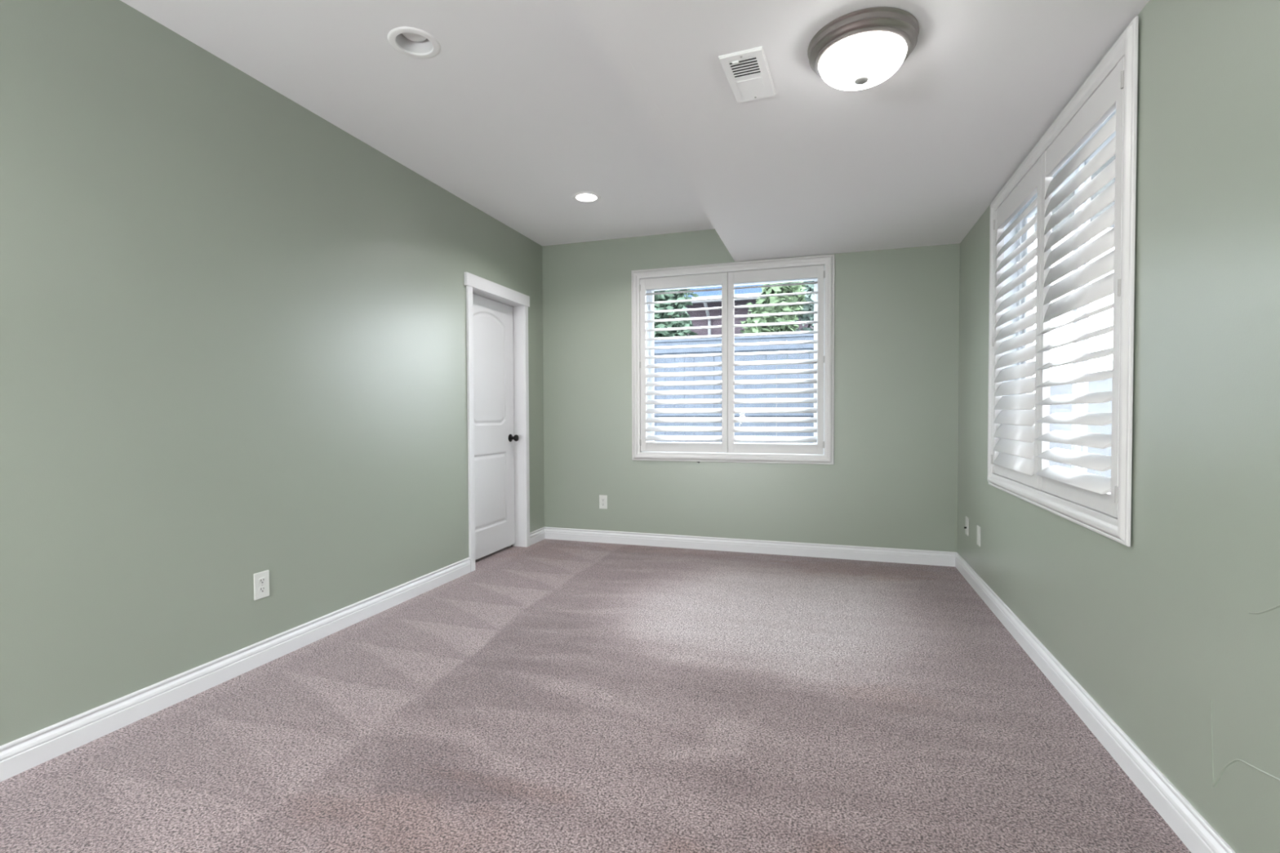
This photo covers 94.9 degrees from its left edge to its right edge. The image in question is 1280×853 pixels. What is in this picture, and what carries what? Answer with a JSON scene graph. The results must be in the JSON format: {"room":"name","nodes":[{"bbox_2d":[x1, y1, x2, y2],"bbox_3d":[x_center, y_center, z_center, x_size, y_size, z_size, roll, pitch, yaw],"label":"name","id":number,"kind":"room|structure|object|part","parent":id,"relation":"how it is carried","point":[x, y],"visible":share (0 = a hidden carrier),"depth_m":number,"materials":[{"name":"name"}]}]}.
{"room":"empty bedroom","nodes":[
{"label":"empty bedroom","id":0,"kind":"room"},
{"bbox_2d":[0,0,544,746],"bbox_3d":[-2.024,-0.219,1.746,0.115,2.636,7.641,0,1,18],"label":"wall","id":1,"kind":"structure","parent":0,"point":[233,330],"depth_m":2.35,"materials":[{"name":"green paint"}]},
{"bbox_2d":[0,557,471,782],"bbox_3d":[-2.134,1.046,1.204,0.015,0.113,6.144,0,1,18],"label":"baseboard","id":2,"kind":"structure","parent":1,"relation":"attached to","point":[20,755],"depth_m":2.31,"materials":[{"name":"white paint"}]},
{"bbox_2d":[253,569,269,600],"bbox_3d":[-1.684,0.706,2.614,0.009,0.119,0.073,0,1,18],"label":"wall outlet","id":3,"kind":"object","parent":1,"relation":"attached to","point":[261,580],"visible":1,"depth_m":2.61,"materials":[{"name":"white plastic"}]},
{"bbox_2d":[258,577,266,584],"bbox_3d":[-1.682,0.686,2.613,0.002,0.029,0.036,0,1,18],"label":"receptacle","id":4,"kind":"object","parent":3,"relation":"attached to","point":[262,580],"depth_m":2.61,"materials":[{"name":"white plastic"}]},
{"bbox_2d":[258,585,266,593],"bbox_3d":[-1.681,0.725,2.614,0.002,0.029,0.036,0,1,18],"label":"receptacle","id":5,"kind":"object","parent":3,"relation":"attached to","point":[262,588],"depth_m":2.61,"materials":[{"name":"white plastic"}]},
{"bbox_2d":[464,271,529,306],"bbox_3d":[-1.070,-1.034,4.489,0.023,0.090,0.899,0,1,18],"label":"trim","id":6,"kind":"structure","parent":1,"relation":"attached to","point":[477,282],"depth_m":4.41,"materials":[{"name":"white paint"}]},
{"bbox_2d":[466,285,529,572],"bbox_3d":[-1.069,0.012,4.515,0.018,2.013,0.857,0,1,18],"label":"trim","id":7,"kind":"structure","parent":1,"relation":"attached to","point":[469,324],"depth_m":4.14,"materials":[{"name":"white paint"}]},
{"bbox_2d":[472,288,524,559],"bbox_3d":[-1.145,0.003,4.541,0.147,2.021,0.785,0,1,18],"label":"door","id":8,"kind":"structure","parent":1,"relation":"in","point":[498,322],"depth_m":4.66,"materials":[{"name":"white paint"}]},
{"bbox_3d":[-1.036,0.095,4.832,0.070,0.064,0.064,0,1,18],"label":"knob","id":9,"kind":"part","parent":8,"relation":"part of","materials":[{"name":"black metal"}]},
{"bbox_2d":[529,527,545,545],"bbox_3d":[-0.890,0.954,5.087,0.015,0.113,0.300,0,1,18],"label":"baseboard","id":10,"kind":"structure","parent":1,"relation":"attached to","point":[537,535],"depth_m":5.08,"materials":[{"name":"white paint"}]},
{"bbox_2d":[120,0,715,246],"bbox_3d":[-0.406,-1.626,1.195,3.493,0.250,7.501,0,1,18],"label":"ceiling","id":11,"kind":"structure","parent":0,"point":[521,109],"depth_m":2.71,"materials":[{"name":"white paint"}]},
{"bbox_2d":[387,26,440,58],"bbox_3d":[-0.897,-1.566,2.334,0.197,0.094,0.197,0,1,18],"label":"recessed light","id":12,"kind":"object","parent":11,"relation":"in","point":[411,42],"visible":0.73,"depth_m":2.36,"materials":[{"name":"white metal"}]},
{"bbox_3d":[-0.897,-1.578,2.334,0.106,0.062,0.106,0,1,18],"label":"bulb","id":13,"kind":"part","parent":12,"relation":"part of","materials":[{"name":"white"}]},
{"bbox_2d":[572,191,600,202],"bbox_3d":[-0.365,-1.605,4.002,0.197,0.094,0.197,0,1,18],"label":"recessed light","id":14,"kind":"object","parent":11,"relation":"in","point":[582,197],"visible":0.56,"depth_m":4.05,"materials":[{"name":"white glass"}]},
{"bbox_2d":[0,538,1191,852],"bbox_3d":[-0.500,1.085,1.242,3.503,0.001,7.411,0,1,18],"label":"floor","id":15,"kind":"structure","parent":0,"point":[548,695],"depth_m":2.02,"materials":[{"name":"beige carpet"}]},
{"bbox_2d":[542,229,959,551],"bbox_3d":[0.738,-0.297,4.783,3.293,2.636,0.170,0,1,18],"label":"wall","id":16,"kind":"structure","parent":0,"point":[891,482],"depth_m":4.57,"materials":[{"name":"green paint"}]},
{"bbox_2d":[599,494,607,509],"bbox_3d":[-0.316,0.649,5.049,0.073,0.119,0.009,0,1,18],"label":"wall outlet","id":17,"kind":"object","parent":16,"relation":"attached to","point":[602,499],"visible":1,"depth_m":5.05,"materials":[{"name":"white plastic"}]},
{"bbox_2d":[646,278,824,454],"bbox_3d":[0.737,-0.510,4.802,1.488,1.462,0.146,0,1,18],"label":"window","id":18,"kind":"structure","parent":16,"relation":"in","point":[649,298],"depth_m":4.89,"materials":[{"name":"white plastic"}]},
{"bbox_3d":[0.420,-0.512,4.925,0.729,1.382,0.020,0,1,18],"label":"sash","id":19,"kind":"part","parent":18,"relation":"part of","materials":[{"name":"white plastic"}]},
{"bbox_2d":[631,253,835,464],"bbox_3d":[0.705,-0.508,4.701,1.616,1.590,0.084,0,1,18],"label":"plantation shutter","id":20,"kind":"object","parent":18,"relation":"attached to","point":[821,268],"visible":1,"depth_m":4.68,"materials":[{"name":"white paint"}]},
{"bbox_3d":[0.355,-0.509,4.813,0.732,1.440,0.028,0,1,18],"label":"panel","id":21,"kind":"part","parent":20,"relation":"part of","materials":[{"name":"white paint"}]},
{"bbox_3d":[1.050,-0.507,4.594,0.744,1.440,0.034,0,1,18],"label":"panel","id":22,"kind":"part","parent":20,"relation":"part of","materials":[{"name":"white paint"}]},
{"bbox_3d":[1.074,-0.510,4.741,0.729,1.382,0.020,0,1,18],"label":"sash","id":23,"kind":"part","parent":18,"relation":"part of","materials":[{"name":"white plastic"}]},
{"bbox_2d":[544,526,956,566],"bbox_3d":[0.714,0.956,4.723,3.293,0.113,0.015,0,1,18],"label":"baseboard","id":24,"kind":"structure","parent":16,"relation":"attached to","point":[743,545],"depth_m":4.64,"materials":[{"name":"white paint"}]},
{"bbox_2d":[573,0,1149,262],"bbox_3d":[0.409,-1.370,0.945,1.607,0.296,7.311,0,1,18],"label":"ceiling","id":25,"kind":"structure","parent":0,"point":[915,157],"depth_m":2.32,"materials":[{"name":"white paint"}]},
{"bbox_2d":[718,46,776,102],"bbox_3d":[0.387,-1.241,2.090,0.148,0.016,0.308,0,1,21],"label":"ceiling vent","id":26,"kind":"object","parent":25,"relation":"in","point":[747,72],"visible":1,"depth_m":2.07,"materials":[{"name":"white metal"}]},
{"bbox_3d":[0.323,-1.233,1.988,0.022,0.006,0.008,0,1,21],"label":"damper lever","id":27,"kind":"part","parent":26,"relation":"part of","materials":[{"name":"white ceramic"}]},
{"bbox_3d":[0.408,-1.239,2.143,0.088,0.002,0.102,0,1,21],"label":"damper plate","id":28,"kind":"part","parent":26,"relation":"part of","materials":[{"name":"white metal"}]},
{"bbox_2d":[807,6,919,90],"bbox_3d":[0.718,-1.180,1.904,0.338,0.132,0.338,0,1,18],"label":"ceiling lamp","id":29,"kind":"object","parent":25,"relation":"attached to","point":[861,49],"visible":1,"depth_m":1.81,"materials":[{"name":"white glass"}]},
{"bbox_3d":[0.719,-1.160,1.904,0.267,0.072,0.267,0,1,18],"label":"lamp shade","id":30,"kind":"part","parent":29,"relation":"part of","materials":[{"name":"white glass"}]},
{"bbox_2d":[957,0,1279,852],"bbox_3d":[1.247,-0.207,0.699,0.172,2.636,7.641,0,1,18],"label":"wall","id":31,"kind":"structure","parent":0,"point":[1174,633],"depth_m":1.50,"materials":[{"name":"green paint"}]},
{"bbox_2d":[964,515,968,535],"bbox_3d":[2.178,0.664,3.924,0.020,0.119,0.073,0,1,18],"label":"wall outlet","id":32,"kind":"object","parent":31,"relation":"attached to","point":[966,525],"visible":1,"depth_m":3.91,"materials":[{"name":"white plastic"}]},
{"bbox_2d":[976,524,980,546],"bbox_3d":[2.085,0.673,3.616,0.008,0.119,0.073,0,1,18],"label":"wall outlet","id":33,"kind":"object","parent":31,"relation":"attached to","point":[978,542],"visible":1,"depth_m":3.60,"materials":[{"name":"white plastic"}]},
{"bbox_2d":[1002,110,1115,472],"bbox_3d":[1.857,-0.450,2.526,0.146,1.473,1.510,0,1,18],"label":"window","id":34,"kind":"structure","parent":31,"relation":"in","point":[1080,327],"depth_m":2.54,"materials":[{"name":"white plastic"}]},
{"bbox_3d":[1.982,-0.458,2.848,0.020,1.393,0.740,0,1,18],"label":"sash","id":35,"kind":"part","parent":34,"relation":"part of","materials":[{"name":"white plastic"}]},
{"bbox_2d":[986,16,1138,546],"bbox_3d":[1.756,-0.450,2.558,0.079,1.601,1.638,0,1,18],"label":"plantation shutter","id":36,"kind":"object","parent":34,"relation":"attached to","point":[1020,435],"visible":0.99,"depth_m":2.23,"materials":[{"name":"white paint"}]},
{"bbox_3d":[1.870,-0.459,2.913,0.028,1.451,0.743,0,1,18],"label":"panel","id":37,"kind":"part","parent":36,"relation":"part of","materials":[{"name":"white paint"}]},
{"bbox_3d":[1.647,-0.442,2.208,0.034,1.451,0.755,0,1,18],"label":"panel","id":38,"kind":"part","parent":36,"relation":"part of","materials":[{"name":"white paint"}]},
{"bbox_3d":[1.794,-0.442,2.183,0.020,1.393,0.740,0,1,18],"label":"sash","id":39,"kind":"part","parent":34,"relation":"part of","materials":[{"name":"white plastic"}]},
{"bbox_2d":[955,551,1235,852],"bbox_3d":[1.165,1.043,0.755,0.015,0.113,7.301,0,1,18],"label":"baseboard","id":40,"kind":"structure","parent":31,"relation":"attached to","point":[1191,828],"depth_m":1.88,"materials":[{"name":"white paint"}]},
{"label":"outside","id":41,"kind":"structure","parent":0,"visible":0},
{"label":"ground","id":42,"kind":"structure","parent":41,"visible":0},
{"bbox_2d":[653,288,699,337],"bbox_3d":[-0.132,-1.165,11.736,2.587,4.197,1.619,0,1,18],"label":"leafy tree","id":43,"kind":"object","parent":42,"relation":"on","point":[677,296],"visible":0.19,"depth_m":11.18,"materials":[{"name":"green plant"}]},
{"bbox_2d":[653,333,813,443],"bbox_3d":[-0.103,-0.133,8.671,6.716,2.260,0.155,0,1,18],"label":"fence","id":44,"kind":"object","parent":42,"relation":"on","point":[797,337],"visible":0.12,"depth_m":8.14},
{"bbox_3d":[-0.123,-1.157,8.624,6.700,0.210,0.100,0,1,18],"label":"cap rail","id":45,"kind":"part","parent":44,"relation":"part of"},
{"bbox_3d":[-0.128,-0.197,8.619,6.700,0.090,0.034,0,1,18],"label":"fence rail","id":46,"kind":"part","parent":44,"relation":"part of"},
{"bbox_2d":[679,284,813,443],"bbox_3d":[3.215,-2.208,17.235,4.440,6.000,6.320,0,1,18],"label":"house","id":47,"kind":"structure","parent":42,"relation":"on","point":[748,291],"depth_m":14.89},
{"bbox_2d":[740,281,807,359],"bbox_3d":[2.351,-0.882,10.330,1.216,3.677,1.076,0,1,18],"label":"leafy tree","id":48,"kind":"object","parent":42,"relation":"on","point":[797,288],"visible":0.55,"depth_m":10.05,"materials":[{"name":"green plant"}]},
{"bbox_2d":[794,280,813,368],"bbox_3d":[4.227,-1.335,11.923,3.473,4.498,1.688,0,1,18],"label":"leafy tree","id":49,"kind":"object","parent":42,"relation":"on","point":[810,287],"visible":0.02,"depth_m":11.87,"materials":[{"name":"green plant"}]},
{"bbox_2d":[1034,154,1115,232],"bbox_3d":[2.714,-0.285,1.391,2.200,2.850,8.316,0,1,18],"label":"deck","id":50,"kind":"object","parent":42,"relation":"on","point":[1113,157],"visible":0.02,"depth_m":4.55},
{"bbox_2d":[1048,377,1112,478],"bbox_3d":[5.925,0.160,4.408,0.280,1.820,16.100,0,1,18],"label":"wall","id":51,"kind":"structure","parent":42,"relation":"on","point":[1104,385],"depth_m":9.85,"materials":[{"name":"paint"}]}
]}

